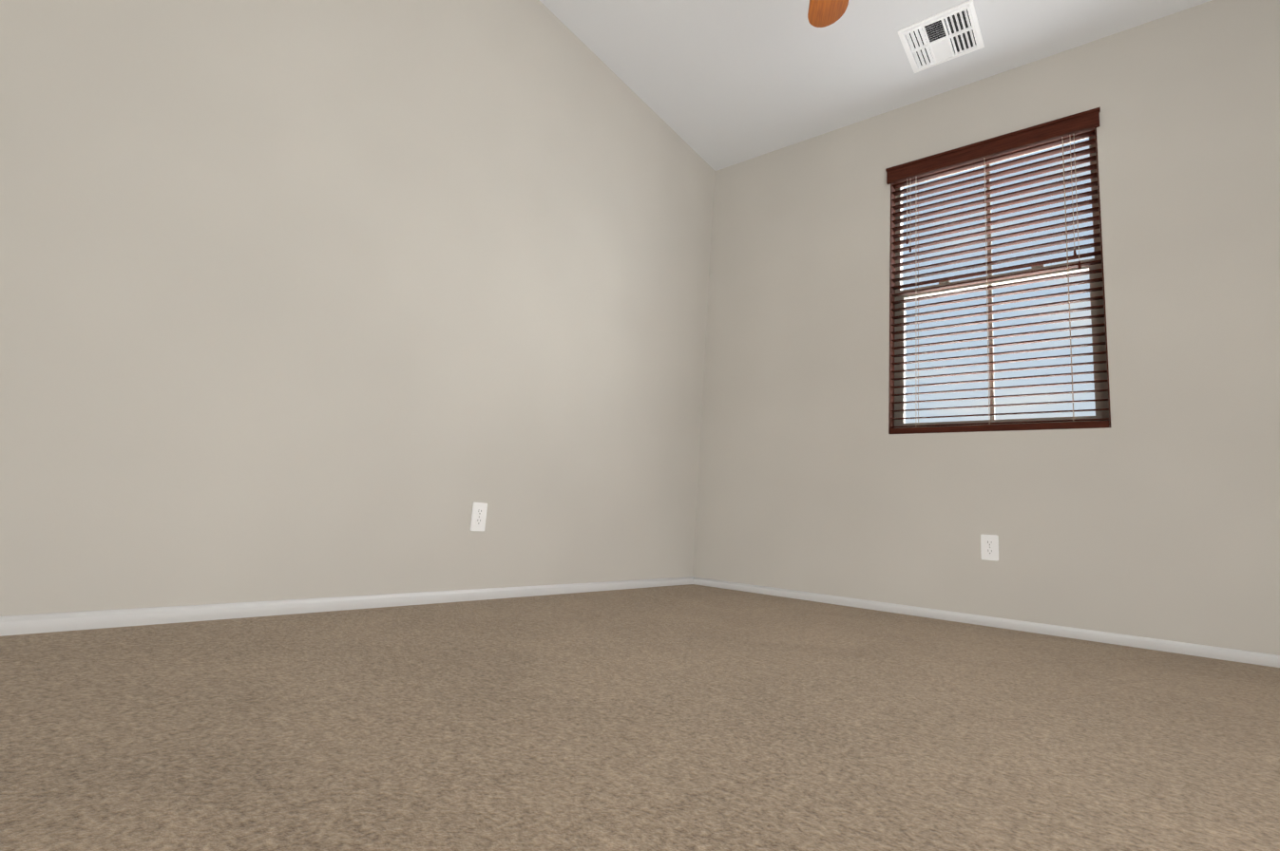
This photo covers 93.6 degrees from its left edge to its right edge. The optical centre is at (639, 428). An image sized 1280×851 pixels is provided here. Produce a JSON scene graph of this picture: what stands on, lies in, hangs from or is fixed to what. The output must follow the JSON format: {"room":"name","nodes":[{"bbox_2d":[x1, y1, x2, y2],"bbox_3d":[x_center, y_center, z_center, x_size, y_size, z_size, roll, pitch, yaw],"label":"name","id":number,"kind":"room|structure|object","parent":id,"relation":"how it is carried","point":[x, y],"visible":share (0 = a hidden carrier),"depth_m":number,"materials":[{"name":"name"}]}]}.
{"room":"empty bedroom","nodes":[
{"label":"empty bedroom","id":0,"kind":"room"},
{"bbox_2d":[0,0,715,616],"bbox_3d":[-0.753,-0.695,2.478,0.120,2.740,3.700,-3,-11,38],"label":"wall","id":1,"kind":"structure","parent":0,"point":[314,298],"depth_m":2.01,"materials":[{"name":"paint"}]},
{"bbox_2d":[0,576,693,636],"bbox_3d":[-0.795,0.632,2.235,0.011,0.043,3.700,-3,-11,38],"label":"baseboard","id":2,"kind":"structure","parent":1,"relation":"attached to","point":[25,624],"depth_m":1.82,"materials":[{"name":"white wood"}]},
{"bbox_2d":[469,502,487,532],"bbox_3d":[-0.653,0.360,2.438,0.008,0.115,0.070,-3,-11,38],"label":"electrical outlet","id":3,"kind":"object","parent":1,"relation":"attached to","point":[478,517],"visible":1,"depth_m":2.43,"materials":[{"name":"white plastic"}]},
{"bbox_2d":[0,584,1279,850],"bbox_3d":[0.471,0.655,1.262,3.440,0.120,3.970,-3,-11,38],"label":"floor","id":4,"kind":"structure","parent":0,"point":[692,717],"depth_m":1.03,"materials":[{"name":"carpet"}]},
{"bbox_2d":[539,0,1211,171],"bbox_3d":[0.670,-2.165,1.693,3.440,0.120,3.970,-3,-11,38],"label":"ceiling","id":5,"kind":"structure","parent":0,"point":[716,85],"depth_m":3.03,"materials":[{"name":"white paint"}]},
{"bbox_2d":[807,0,848,27],"bbox_3d":[0.593,-1.718,1.753,1.261,0.755,1.254,-3,-11,38],"label":"ceiling fan","id":6,"kind":"object","parent":5,"relation":"hanging from","point":[822,13],"visible":1,"depth_m":2.34,"materials":[{"name":"brown wood"}]},
{"bbox_2d":[897,0,984,73],"bbox_3d":[1.442,-1.860,2.878,0.316,0.016,0.316,-3,-11,38],"label":"ceiling vent","id":7,"kind":"object","parent":5,"relation":"in","point":[953,32],"visible":1,"depth_m":2.87,"materials":[{"name":"white metal"}]},
{"bbox_2d":[692,0,1279,655],"bbox_3d":[1.730,-0.446,2.963,3.440,2.740,0.150,-3,-11,38],"label":"wall","id":8,"kind":"structure","parent":0,"point":[1153,511],"depth_m":2.70,"materials":[{"name":"paint"}]},
{"bbox_2d":[693,576,1279,668],"bbox_3d":[1.587,0.871,2.697,3.200,0.043,0.011,-3,-11,38],"label":"baseboard","id":9,"kind":"structure","parent":8,"relation":"attached to","point":[1224,654],"depth_m":2.62,"materials":[{"name":"white wood"}]},
{"bbox_2d":[980,534,998,561],"bbox_3d":[1.603,0.547,2.754,0.070,0.115,0.008,-3,-11,38],"label":"outlet","id":10,"kind":"object","parent":8,"relation":"attached to","point":[989,547],"visible":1,"depth_m":2.75,"materials":[{"name":"white plastic"}]},
{"bbox_2d":[894,128,1109,428],"bbox_3d":[1.770,-0.695,3.039,0.910,1.480,0.061,-3,-11,38],"label":"window","id":11,"kind":"structure","parent":8,"relation":"in","point":[1100,414],"depth_m":2.96,"materials":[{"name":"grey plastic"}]},
{"bbox_2d":[885,106,1111,434],"bbox_3d":[1.717,-0.714,2.972,0.942,1.482,0.115,-3,-11,38],"label":"window blind","id":12,"kind":"object","parent":11,"relation":"attached to","point":[1074,127],"visible":0.98,"depth_m":2.96,"materials":[{"name":"brown wood"}]}
]}

